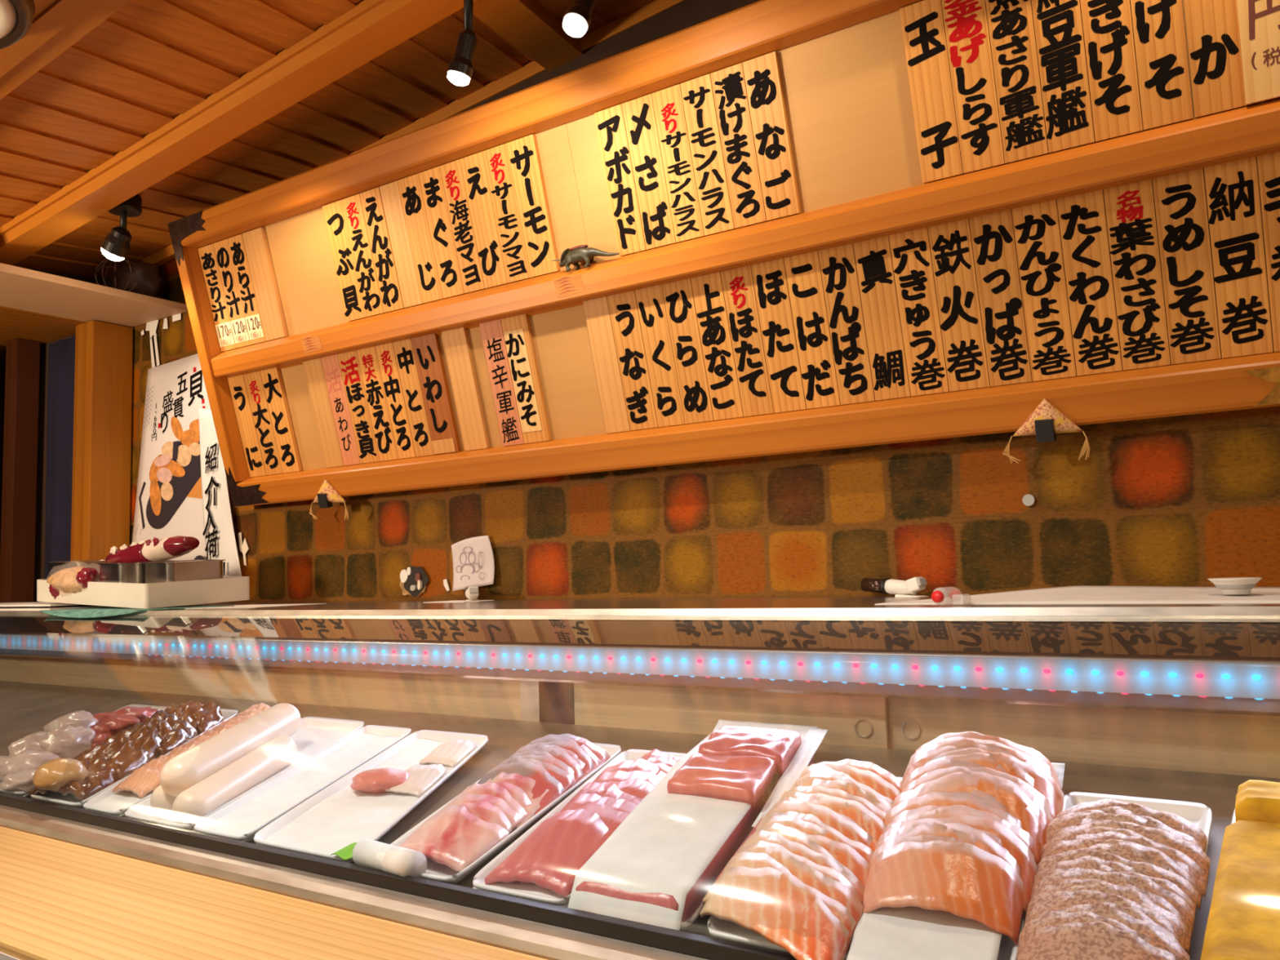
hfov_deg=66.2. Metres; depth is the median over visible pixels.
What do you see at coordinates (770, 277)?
plaque
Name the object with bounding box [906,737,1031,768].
slice
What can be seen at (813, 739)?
tray
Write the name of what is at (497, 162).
plaque
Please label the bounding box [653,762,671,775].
tuna slice
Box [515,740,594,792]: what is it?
slice
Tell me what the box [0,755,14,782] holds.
piece
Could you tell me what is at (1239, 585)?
sauce dish
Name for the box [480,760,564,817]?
slice
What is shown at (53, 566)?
steel pan
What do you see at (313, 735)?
food tray
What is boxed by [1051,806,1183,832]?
slice
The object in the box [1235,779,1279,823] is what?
block
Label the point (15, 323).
trim
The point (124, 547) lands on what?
print
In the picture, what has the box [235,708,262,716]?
strip
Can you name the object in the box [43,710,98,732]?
piece
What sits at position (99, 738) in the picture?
clam
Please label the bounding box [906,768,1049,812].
slice
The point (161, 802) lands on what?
cake
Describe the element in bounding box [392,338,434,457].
plaque
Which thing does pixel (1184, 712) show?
display case
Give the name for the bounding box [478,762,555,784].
slice
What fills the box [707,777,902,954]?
food tray
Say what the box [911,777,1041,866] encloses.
slice
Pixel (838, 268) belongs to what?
plaque
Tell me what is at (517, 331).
plaque
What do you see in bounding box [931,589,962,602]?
sauce bottle
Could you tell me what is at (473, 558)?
paper
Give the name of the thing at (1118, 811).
slice
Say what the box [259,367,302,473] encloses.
plaque
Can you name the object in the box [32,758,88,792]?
roll
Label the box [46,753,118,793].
piece
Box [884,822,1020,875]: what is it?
slice
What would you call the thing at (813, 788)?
slice
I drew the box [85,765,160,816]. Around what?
tray
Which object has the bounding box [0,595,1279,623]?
countertop
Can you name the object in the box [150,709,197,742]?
piece
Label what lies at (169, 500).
poster
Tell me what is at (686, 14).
wall
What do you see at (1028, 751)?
slice
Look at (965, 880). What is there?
slice
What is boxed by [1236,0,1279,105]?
plaque
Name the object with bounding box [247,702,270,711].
strip
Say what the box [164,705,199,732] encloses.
piece
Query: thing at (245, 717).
strip
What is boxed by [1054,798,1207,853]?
slice
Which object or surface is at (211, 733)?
strip
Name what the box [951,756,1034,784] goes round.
slice
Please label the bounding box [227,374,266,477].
plaque
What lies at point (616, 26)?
trim
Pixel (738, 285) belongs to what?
plaque
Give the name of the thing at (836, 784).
slice
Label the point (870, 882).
slice
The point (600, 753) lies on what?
slice
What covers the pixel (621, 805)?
tuna slice
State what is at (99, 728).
clam
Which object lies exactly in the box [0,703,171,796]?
food tray
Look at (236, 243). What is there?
plaque
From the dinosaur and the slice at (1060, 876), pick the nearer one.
the slice at (1060, 876)
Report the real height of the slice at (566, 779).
0.033 m
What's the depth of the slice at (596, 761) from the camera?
0.97 m
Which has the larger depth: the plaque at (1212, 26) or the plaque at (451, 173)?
the plaque at (451, 173)
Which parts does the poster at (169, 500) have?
printed plate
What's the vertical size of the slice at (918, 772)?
0.047 m
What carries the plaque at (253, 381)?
attached to the menu board at (843, 68)
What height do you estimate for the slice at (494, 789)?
0.037 m
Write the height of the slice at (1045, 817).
0.048 m
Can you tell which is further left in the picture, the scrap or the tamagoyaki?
the scrap
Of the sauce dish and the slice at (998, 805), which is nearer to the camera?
the slice at (998, 805)
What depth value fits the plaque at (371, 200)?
1.86 m
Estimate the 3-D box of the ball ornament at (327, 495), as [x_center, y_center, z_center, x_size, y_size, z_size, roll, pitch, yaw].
[-0.652,0.042,2.032,0.119,0.086,0.030,-5,-6,32]
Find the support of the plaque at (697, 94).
attached to the menu board at (843, 68)
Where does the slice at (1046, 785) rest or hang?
on the food tray at (1008, 949)
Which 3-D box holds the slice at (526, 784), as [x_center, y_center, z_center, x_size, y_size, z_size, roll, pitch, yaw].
[-0.129,0.288,0.890,0.099,0.034,0.065,-5,-6,33]
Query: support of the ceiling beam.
attached to the ceiling
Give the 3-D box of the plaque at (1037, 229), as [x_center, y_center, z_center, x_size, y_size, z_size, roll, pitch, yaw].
[0.525,-0.244,1.276,0.054,0.221,0.067,-5,-6,33]
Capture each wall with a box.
[0,266,113,602]
[129,257,1279,603]
[460,0,759,113]
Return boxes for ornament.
[309,479,348,519]
[399,565,428,597]
[1002,398,1089,463]
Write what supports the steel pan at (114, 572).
in the box
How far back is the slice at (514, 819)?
0.86 m
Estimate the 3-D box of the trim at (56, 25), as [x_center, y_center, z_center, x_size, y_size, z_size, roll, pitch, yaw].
[-0.245,-0.754,0.970,3.455,0.387,0.136,-5,-6,32]
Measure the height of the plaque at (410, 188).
0.221 m
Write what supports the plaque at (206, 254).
attached to the menu board at (843, 68)
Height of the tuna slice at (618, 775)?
0.035 m
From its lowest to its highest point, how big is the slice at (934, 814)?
0.044 m
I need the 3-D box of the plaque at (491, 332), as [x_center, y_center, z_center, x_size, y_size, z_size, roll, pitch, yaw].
[-0.248,-0.175,1.778,0.050,0.221,0.067,-5,-6,33]
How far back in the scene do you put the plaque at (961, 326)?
1.33 m
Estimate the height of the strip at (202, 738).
0.027 m
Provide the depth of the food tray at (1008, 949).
0.57 m
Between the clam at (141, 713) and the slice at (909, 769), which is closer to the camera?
the slice at (909, 769)
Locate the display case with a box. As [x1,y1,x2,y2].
[0,614,1279,959]
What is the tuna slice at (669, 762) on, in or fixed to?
on the tuna slice at (642, 765)
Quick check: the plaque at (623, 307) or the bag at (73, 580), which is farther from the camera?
the bag at (73, 580)
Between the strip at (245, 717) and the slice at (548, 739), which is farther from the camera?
the strip at (245, 717)
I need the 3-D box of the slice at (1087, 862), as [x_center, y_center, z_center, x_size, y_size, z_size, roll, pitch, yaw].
[0.279,0.246,0.590,0.085,0.032,0.045,-5,-6,33]
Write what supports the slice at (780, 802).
on the food tray at (722, 929)
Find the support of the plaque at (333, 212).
attached to the menu board at (843, 68)
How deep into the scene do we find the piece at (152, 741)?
1.20 m
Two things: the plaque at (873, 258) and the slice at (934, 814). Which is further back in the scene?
the plaque at (873, 258)
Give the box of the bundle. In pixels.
[94,258,162,297]
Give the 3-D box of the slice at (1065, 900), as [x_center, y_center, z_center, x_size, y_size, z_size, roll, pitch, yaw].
[0.254,0.250,0.545,0.080,0.033,0.041,-5,-6,33]
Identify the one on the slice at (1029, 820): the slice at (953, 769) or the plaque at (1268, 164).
the slice at (953, 769)
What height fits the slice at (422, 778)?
0.019 m
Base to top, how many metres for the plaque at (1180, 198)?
0.221 m
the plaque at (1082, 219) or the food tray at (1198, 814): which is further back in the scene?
the plaque at (1082, 219)
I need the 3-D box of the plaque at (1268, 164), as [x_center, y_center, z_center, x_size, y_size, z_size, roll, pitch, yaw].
[0.750,-0.264,1.129,0.053,0.221,0.067,-5,-6,33]
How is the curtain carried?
hanging from the wall
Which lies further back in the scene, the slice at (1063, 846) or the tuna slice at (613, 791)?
the tuna slice at (613, 791)
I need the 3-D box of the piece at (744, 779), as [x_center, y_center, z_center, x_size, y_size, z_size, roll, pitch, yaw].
[0.069,0.253,0.836,0.094,0.030,0.071,-5,-6,33]
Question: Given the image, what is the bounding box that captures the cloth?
[40,605,234,617]
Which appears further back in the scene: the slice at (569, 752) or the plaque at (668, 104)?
the plaque at (668, 104)
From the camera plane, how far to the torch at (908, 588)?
1.38 m
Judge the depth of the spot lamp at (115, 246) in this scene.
2.06 m
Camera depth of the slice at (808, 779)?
0.79 m
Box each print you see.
[109,546,117,554]
[119,543,127,550]
[144,386,153,427]
[145,539,151,546]
[152,537,159,546]
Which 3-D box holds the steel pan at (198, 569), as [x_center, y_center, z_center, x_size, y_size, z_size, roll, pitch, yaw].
[-0.914,0.202,1.970,0.114,0.087,0.123,-6,-7,39]
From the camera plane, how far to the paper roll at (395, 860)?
0.77 m
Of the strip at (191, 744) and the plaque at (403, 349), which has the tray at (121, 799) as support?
the strip at (191, 744)
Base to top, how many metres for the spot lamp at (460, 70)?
0.210 m
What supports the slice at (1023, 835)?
on the food tray at (1008, 949)
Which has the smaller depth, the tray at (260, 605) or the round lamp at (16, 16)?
the round lamp at (16, 16)
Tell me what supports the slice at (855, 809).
on the food tray at (722, 929)
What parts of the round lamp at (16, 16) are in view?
lamp shade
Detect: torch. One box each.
[463,586,479,601]
[860,577,928,596]
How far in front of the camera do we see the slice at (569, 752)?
0.97 m
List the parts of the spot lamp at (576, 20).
bulb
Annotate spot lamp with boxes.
[100,194,142,261]
[446,0,477,85]
[562,0,596,37]
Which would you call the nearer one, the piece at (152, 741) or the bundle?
the piece at (152, 741)
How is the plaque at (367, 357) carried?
attached to the menu board at (843, 68)
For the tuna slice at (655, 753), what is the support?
on the tuna slice at (669, 762)
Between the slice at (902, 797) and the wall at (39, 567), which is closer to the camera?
the slice at (902, 797)
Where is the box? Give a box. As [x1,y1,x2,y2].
[36,576,249,608]
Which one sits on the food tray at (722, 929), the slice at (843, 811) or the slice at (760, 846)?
the slice at (760, 846)
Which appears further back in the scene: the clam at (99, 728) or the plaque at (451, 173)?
the plaque at (451, 173)
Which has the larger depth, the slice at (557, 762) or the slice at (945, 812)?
the slice at (557, 762)
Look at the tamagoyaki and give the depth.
0.56 m
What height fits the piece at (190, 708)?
0.042 m
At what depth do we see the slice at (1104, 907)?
0.55 m
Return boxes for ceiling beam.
[0,0,475,265]
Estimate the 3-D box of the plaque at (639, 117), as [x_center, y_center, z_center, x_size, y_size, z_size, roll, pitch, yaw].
[0.016,-0.480,1.538,0.054,0.221,0.067,-5,-6,33]
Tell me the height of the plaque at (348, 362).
0.221 m
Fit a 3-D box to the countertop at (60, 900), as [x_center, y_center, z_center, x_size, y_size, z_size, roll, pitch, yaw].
[-0.658,0.854,0.894,3.000,1.000,0.166,-5,-6,33]
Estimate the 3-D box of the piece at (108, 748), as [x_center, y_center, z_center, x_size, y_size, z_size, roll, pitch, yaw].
[-0.633,0.332,1.152,0.117,0.046,0.060,-4,-6,25]
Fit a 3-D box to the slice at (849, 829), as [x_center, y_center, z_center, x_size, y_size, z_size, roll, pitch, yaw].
[0.123,0.259,0.707,0.048,0.039,0.134,2,-7,-39]
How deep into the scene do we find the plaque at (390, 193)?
1.83 m
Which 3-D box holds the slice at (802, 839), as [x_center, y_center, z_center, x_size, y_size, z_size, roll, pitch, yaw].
[0.106,0.264,0.665,0.043,0.036,0.142,2,-6,-33]
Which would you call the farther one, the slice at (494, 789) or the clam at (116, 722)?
the clam at (116, 722)
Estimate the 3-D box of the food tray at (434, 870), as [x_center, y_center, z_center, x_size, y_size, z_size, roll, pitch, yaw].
[-0.126,0.297,0.910,0.116,0.057,0.309,-4,-6,26]
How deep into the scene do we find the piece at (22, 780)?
1.12 m
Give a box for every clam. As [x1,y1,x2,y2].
[89,724,115,735]
[91,733,111,746]
[93,712,115,719]
[96,713,140,733]
[108,706,160,723]
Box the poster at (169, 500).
[132,353,210,559]
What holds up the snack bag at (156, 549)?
on the steel pan at (114, 572)
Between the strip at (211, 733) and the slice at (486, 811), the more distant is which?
the strip at (211, 733)
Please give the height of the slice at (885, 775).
0.037 m
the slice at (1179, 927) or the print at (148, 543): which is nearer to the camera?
the slice at (1179, 927)
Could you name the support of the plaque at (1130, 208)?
attached to the menu board at (843, 68)
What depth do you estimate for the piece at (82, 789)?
1.07 m
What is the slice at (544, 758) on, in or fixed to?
in the food tray at (434, 870)
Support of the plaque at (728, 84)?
attached to the menu board at (843, 68)
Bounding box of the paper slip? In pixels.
[426,600,493,602]
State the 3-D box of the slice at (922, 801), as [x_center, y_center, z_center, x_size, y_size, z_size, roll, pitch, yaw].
[0.214,0.245,0.674,0.110,0.046,0.060,-5,-6,33]
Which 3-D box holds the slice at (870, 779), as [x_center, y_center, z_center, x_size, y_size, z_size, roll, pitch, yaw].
[0.165,0.252,0.785,0.044,0.037,0.141,2,-6,-35]
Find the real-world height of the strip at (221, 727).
0.025 m
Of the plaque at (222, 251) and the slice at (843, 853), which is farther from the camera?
the plaque at (222, 251)
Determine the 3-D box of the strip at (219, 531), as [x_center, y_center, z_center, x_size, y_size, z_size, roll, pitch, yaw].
[-0.990,0.030,2.302,0.178,0.426,0.011,-5,-6,33]
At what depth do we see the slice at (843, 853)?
0.67 m
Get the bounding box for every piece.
[0,750,60,776]
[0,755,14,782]
[0,769,36,793]
[7,730,46,755]
[29,758,119,800]
[39,724,95,759]
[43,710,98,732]
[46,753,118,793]
[75,738,118,764]
[97,732,150,780]
[102,727,163,760]
[115,720,164,756]
[141,714,191,755]
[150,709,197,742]
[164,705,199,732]
[176,700,207,735]
[191,701,223,733]
[666,752,777,808]
[697,725,801,776]
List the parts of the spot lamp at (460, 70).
bulb, stem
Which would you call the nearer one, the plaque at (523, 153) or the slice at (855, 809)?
the slice at (855, 809)
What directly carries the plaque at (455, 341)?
attached to the menu board at (843, 68)
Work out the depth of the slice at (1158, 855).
0.61 m
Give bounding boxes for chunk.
[350,767,409,793]
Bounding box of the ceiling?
[0,0,653,277]
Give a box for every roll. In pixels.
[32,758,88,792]
[351,838,426,877]
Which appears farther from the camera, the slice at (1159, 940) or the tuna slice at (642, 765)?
the tuna slice at (642, 765)
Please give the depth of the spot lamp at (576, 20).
1.25 m
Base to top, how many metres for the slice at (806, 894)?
0.037 m
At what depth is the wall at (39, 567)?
2.69 m
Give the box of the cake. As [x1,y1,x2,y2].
[150,784,176,817]
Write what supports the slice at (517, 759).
in the food tray at (434, 870)
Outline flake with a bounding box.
[443,578,449,591]
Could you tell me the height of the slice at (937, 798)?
0.045 m
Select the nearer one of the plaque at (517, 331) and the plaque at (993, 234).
the plaque at (993, 234)
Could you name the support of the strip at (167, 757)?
on the tray at (121, 799)
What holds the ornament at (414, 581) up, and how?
attached to the wall at (1186, 500)
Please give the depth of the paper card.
0.69 m
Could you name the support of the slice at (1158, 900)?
on the food tray at (1198, 814)
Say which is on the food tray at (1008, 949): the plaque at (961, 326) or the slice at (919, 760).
the slice at (919, 760)
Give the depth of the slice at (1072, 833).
0.65 m
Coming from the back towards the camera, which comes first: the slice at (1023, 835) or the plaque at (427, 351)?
the plaque at (427, 351)
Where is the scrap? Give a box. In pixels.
[238,532,248,565]
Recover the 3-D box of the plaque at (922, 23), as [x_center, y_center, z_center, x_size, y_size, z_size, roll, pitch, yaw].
[0.386,-0.513,1.297,0.053,0.221,0.067,-5,-6,33]
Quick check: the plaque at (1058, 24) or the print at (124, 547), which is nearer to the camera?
the plaque at (1058, 24)
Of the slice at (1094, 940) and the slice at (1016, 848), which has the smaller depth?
the slice at (1094, 940)
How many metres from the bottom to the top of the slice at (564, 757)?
0.037 m
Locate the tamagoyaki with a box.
[1200,819,1279,959]
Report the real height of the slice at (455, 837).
0.034 m
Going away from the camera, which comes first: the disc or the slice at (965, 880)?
the slice at (965, 880)
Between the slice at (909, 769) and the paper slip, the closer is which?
the slice at (909, 769)
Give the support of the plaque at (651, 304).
attached to the menu board at (843, 68)
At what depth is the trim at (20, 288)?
2.32 m
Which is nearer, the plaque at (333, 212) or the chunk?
the chunk
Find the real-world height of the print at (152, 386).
0.105 m
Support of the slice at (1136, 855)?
on the food tray at (1198, 814)
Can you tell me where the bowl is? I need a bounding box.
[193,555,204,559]
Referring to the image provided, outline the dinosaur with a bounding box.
[551,244,619,271]
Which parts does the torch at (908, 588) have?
handle, knob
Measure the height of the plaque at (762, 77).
0.221 m
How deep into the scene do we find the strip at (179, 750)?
1.15 m
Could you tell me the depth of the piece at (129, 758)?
1.15 m
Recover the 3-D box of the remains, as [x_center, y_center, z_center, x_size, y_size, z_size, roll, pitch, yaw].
[-1.220,-0.356,2.498,0.178,0.141,0.001,-5,-6,33]
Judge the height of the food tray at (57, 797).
0.058 m
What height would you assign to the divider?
0.007 m
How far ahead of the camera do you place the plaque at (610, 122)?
1.56 m
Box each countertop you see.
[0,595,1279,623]
[0,826,548,959]
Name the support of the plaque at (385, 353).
attached to the menu board at (843, 68)
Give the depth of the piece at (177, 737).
1.23 m
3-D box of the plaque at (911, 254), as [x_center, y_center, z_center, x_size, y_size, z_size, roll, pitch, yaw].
[0.388,-0.232,1.365,0.053,0.221,0.067,-5,-6,33]
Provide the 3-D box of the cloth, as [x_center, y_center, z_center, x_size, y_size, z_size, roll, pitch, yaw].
[-1.004,0.261,1.942,0.410,0.014,0.172,-5,-6,33]
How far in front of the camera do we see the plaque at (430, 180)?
1.78 m
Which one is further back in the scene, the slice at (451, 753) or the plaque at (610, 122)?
the plaque at (610, 122)
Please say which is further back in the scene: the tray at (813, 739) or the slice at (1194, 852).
the tray at (813, 739)
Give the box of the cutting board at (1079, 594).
[875,585,1279,604]
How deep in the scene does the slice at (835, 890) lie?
0.62 m
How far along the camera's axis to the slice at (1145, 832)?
0.65 m
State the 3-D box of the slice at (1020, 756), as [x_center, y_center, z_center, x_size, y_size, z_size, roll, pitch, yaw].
[0.266,0.231,0.775,0.122,0.046,0.057,-5,-6,33]
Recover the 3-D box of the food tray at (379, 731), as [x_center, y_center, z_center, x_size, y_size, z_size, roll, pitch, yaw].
[-0.347,0.317,1.051,0.082,0.057,0.320,-3,-5,17]
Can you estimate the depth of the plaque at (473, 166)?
1.72 m
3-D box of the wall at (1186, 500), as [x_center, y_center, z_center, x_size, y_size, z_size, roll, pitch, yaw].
[0.203,0.180,1.532,3.751,2.454,0.001,-5,-6,33]
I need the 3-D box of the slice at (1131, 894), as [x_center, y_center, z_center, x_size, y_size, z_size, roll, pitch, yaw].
[0.259,0.249,0.557,0.082,0.032,0.042,-5,-6,33]
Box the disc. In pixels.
[1022,493,1035,506]
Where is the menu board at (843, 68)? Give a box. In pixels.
[167,0,1279,506]
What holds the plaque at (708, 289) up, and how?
attached to the menu board at (843, 68)
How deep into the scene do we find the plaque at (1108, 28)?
1.18 m
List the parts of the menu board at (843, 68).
corner plate, rail, corner plate, rail, rail, rail, gold plate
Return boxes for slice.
[384,764,446,797]
[398,805,509,874]
[406,793,522,839]
[419,738,476,767]
[437,800,511,833]
[454,782,527,834]
[461,782,531,832]
[477,756,548,783]
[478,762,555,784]
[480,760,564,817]
[484,808,608,896]
[485,771,549,829]
[506,754,574,778]
[508,750,581,775]
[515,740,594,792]
[519,736,576,749]
[520,745,585,783]
[522,742,577,758]
[522,746,583,782]
[535,733,610,781]
[537,760,575,795]
[551,803,629,853]
[559,778,654,812]
[561,737,601,786]
[562,793,637,826]
[563,782,644,810]
[591,759,666,782]
[595,770,661,786]
[640,749,682,761]
[645,755,676,767]
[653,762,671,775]
[700,866,848,959]
[702,851,856,959]
[735,830,863,900]
[738,840,862,903]
[741,844,863,959]
[754,814,866,861]
[755,801,872,847]
[756,829,865,892]
[758,822,870,886]
[768,811,874,865]
[770,800,857,825]
[779,791,871,834]
[782,796,886,851]
[788,785,886,818]
[791,771,893,808]
[795,778,889,822]
[799,765,893,804]
[810,759,902,792]
[817,763,901,804]
[862,835,1010,938]
[862,840,1023,945]
[875,817,1002,848]
[876,821,1008,852]
[884,791,1015,825]
[884,808,1034,859]
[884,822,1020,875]
[886,807,990,829]
[888,804,1036,864]
[892,787,996,808]
[901,747,960,783]
[901,759,1008,792]
[901,768,1053,854]
[904,743,1018,773]
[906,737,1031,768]
[906,759,1034,788]
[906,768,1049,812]
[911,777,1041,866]
[914,772,1040,824]
[915,731,1057,777]
[915,792,1022,828]
[919,765,1048,804]
[923,791,1010,813]
[924,736,1059,782]
[924,751,1027,777]
[930,739,1061,788]
[930,747,1064,818]
[933,814,1037,913]
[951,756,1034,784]
[1015,911,1151,959]
[1024,882,1159,924]
[1026,889,1186,948]
[1026,890,1173,933]
[1030,855,1146,901]
[1032,878,1186,951]
[1033,868,1165,899]
[1033,920,1176,959]
[1035,848,1197,933]
[1037,846,1174,872]
[1037,902,1184,950]
[1040,826,1168,860]
[1041,838,1188,873]
[1042,867,1193,954]
[1043,862,1193,910]
[1045,812,1191,843]
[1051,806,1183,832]
[1051,831,1204,909]
[1052,821,1210,897]
[1053,841,1194,884]
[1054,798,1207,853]
[1054,818,1151,839]
[1057,903,1190,959]
[1088,808,1203,849]
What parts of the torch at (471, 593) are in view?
handle, knob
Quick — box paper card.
[0,951,20,959]
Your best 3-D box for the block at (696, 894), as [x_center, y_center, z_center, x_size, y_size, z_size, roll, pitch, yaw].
[0.029,0.280,0.763,0.089,0.058,0.230,-4,-6,23]
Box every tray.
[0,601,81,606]
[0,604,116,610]
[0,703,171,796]
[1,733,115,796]
[31,708,238,808]
[83,716,235,816]
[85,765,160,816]
[124,716,364,830]
[182,603,326,608]
[194,724,411,841]
[255,737,488,862]
[390,742,621,884]
[472,749,686,904]
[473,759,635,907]
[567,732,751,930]
[680,774,781,928]
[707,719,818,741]
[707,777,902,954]
[751,728,827,827]
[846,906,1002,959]
[996,911,1026,959]
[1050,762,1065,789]
[1062,791,1212,909]
[1231,808,1235,823]
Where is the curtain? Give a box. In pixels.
[44,335,75,578]
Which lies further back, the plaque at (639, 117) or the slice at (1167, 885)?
the plaque at (639, 117)
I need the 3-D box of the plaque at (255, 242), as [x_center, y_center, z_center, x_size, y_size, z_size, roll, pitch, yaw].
[-0.786,-0.409,2.059,0.063,0.221,0.067,-5,-6,33]
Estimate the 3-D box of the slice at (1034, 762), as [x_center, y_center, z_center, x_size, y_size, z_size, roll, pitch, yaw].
[0.263,0.232,0.771,0.126,0.048,0.055,-5,-6,33]
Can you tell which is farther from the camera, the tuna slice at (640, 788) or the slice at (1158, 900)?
the tuna slice at (640, 788)
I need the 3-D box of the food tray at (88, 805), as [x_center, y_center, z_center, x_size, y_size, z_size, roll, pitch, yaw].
[-0.519,0.333,1.179,0.107,0.058,0.356,-2,-5,7]
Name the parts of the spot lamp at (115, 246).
bulb, stem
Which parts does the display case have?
glass, glass, sliding door, rail, sliding door, sliding door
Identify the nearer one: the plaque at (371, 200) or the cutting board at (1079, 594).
the cutting board at (1079, 594)
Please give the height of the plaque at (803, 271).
0.221 m
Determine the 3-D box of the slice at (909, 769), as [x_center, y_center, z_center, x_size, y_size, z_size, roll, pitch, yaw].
[0.252,0.235,0.756,0.119,0.048,0.056,-5,-6,33]
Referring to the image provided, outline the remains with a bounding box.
[141,313,181,368]
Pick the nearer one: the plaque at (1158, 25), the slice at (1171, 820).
the slice at (1171, 820)
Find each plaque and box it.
[197,244,238,351]
[213,239,252,347]
[226,233,266,344]
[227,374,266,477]
[242,226,288,341]
[243,370,282,475]
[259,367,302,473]
[302,357,343,467]
[320,354,360,466]
[322,200,364,321]
[337,350,379,463]
[340,193,384,317]
[356,346,398,461]
[360,186,404,312]
[374,342,416,458]
[379,180,422,307]
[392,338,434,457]
[397,173,442,303]
[410,333,461,454]
[417,166,466,298]
[439,159,486,293]
[441,327,489,450]
[460,151,507,288]
[479,319,524,446]
[482,143,531,283]
[500,313,551,444]
[506,133,560,277]
[582,296,630,433]
[594,103,646,256]
[606,290,657,431]
[622,93,677,249]
[634,284,684,426]
[651,84,704,242]
[662,278,714,423]
[680,73,735,235]
[690,271,743,420]
[710,62,768,228]
[720,265,773,417]
[742,51,801,221]
[751,257,806,413]
[783,250,840,408]
[817,243,875,404]
[853,235,911,400]
[888,226,949,396]
[899,0,963,183]
[927,218,990,391]
[941,0,1005,173]
[968,208,1032,386]
[985,0,1048,164]
[1011,199,1076,381]
[1031,0,1095,153]
[1057,189,1123,376]
[1080,0,1143,142]
[1103,178,1170,370]
[1130,0,1193,130]
[1152,168,1221,364]
[1183,0,1247,118]
[1204,156,1273,358]
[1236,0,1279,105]
[1257,151,1279,351]
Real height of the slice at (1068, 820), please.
0.032 m
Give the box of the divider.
[330,842,356,860]
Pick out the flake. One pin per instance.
(445, 581)
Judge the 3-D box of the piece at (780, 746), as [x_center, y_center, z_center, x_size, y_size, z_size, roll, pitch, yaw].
[0.100,0.246,0.899,0.095,0.030,0.070,-5,-6,33]
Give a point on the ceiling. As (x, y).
(148, 64)
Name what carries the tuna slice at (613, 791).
on the food tray at (478, 881)
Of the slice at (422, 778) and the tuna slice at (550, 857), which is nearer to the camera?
the tuna slice at (550, 857)
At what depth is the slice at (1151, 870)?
0.59 m
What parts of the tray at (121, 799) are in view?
fish strip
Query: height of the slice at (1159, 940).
0.033 m
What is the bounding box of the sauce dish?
[1207,577,1262,594]
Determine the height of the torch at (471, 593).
0.031 m
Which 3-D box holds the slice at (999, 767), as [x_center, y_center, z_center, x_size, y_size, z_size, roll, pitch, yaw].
[0.244,0.236,0.733,0.115,0.047,0.057,-5,-6,29]
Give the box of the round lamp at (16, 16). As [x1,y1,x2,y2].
[0,0,35,49]
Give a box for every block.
[575,787,768,931]
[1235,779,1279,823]
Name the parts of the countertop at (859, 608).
shelf plate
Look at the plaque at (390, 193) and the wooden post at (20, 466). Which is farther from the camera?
the wooden post at (20, 466)
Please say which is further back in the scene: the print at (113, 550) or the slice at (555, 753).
the print at (113, 550)
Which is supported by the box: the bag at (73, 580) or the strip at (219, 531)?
the bag at (73, 580)
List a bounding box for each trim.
[0,0,131,99]
[0,262,187,327]
[0,306,85,356]
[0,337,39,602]
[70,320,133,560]
[141,0,684,266]
[472,0,582,71]
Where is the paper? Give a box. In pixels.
[451,535,494,591]
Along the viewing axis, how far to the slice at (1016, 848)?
0.64 m
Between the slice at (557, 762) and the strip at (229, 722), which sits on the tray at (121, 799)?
the strip at (229, 722)
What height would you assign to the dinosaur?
0.040 m
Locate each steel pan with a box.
[45,560,106,581]
[97,560,179,583]
[142,559,225,583]
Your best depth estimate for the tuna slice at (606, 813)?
0.80 m
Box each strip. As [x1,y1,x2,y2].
[142,757,167,791]
[159,754,177,761]
[168,746,190,755]
[180,739,202,748]
[191,733,212,742]
[193,407,241,576]
[203,729,220,737]
[211,723,232,733]
[221,719,244,726]
[228,715,253,720]
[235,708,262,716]
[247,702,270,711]
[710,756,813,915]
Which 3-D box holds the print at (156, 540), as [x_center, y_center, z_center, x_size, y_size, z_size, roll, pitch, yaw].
[-0.972,0.124,1.971,0.017,0.020,0.006,-11,-8,28]
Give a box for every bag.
[46,566,99,599]
[105,535,199,562]

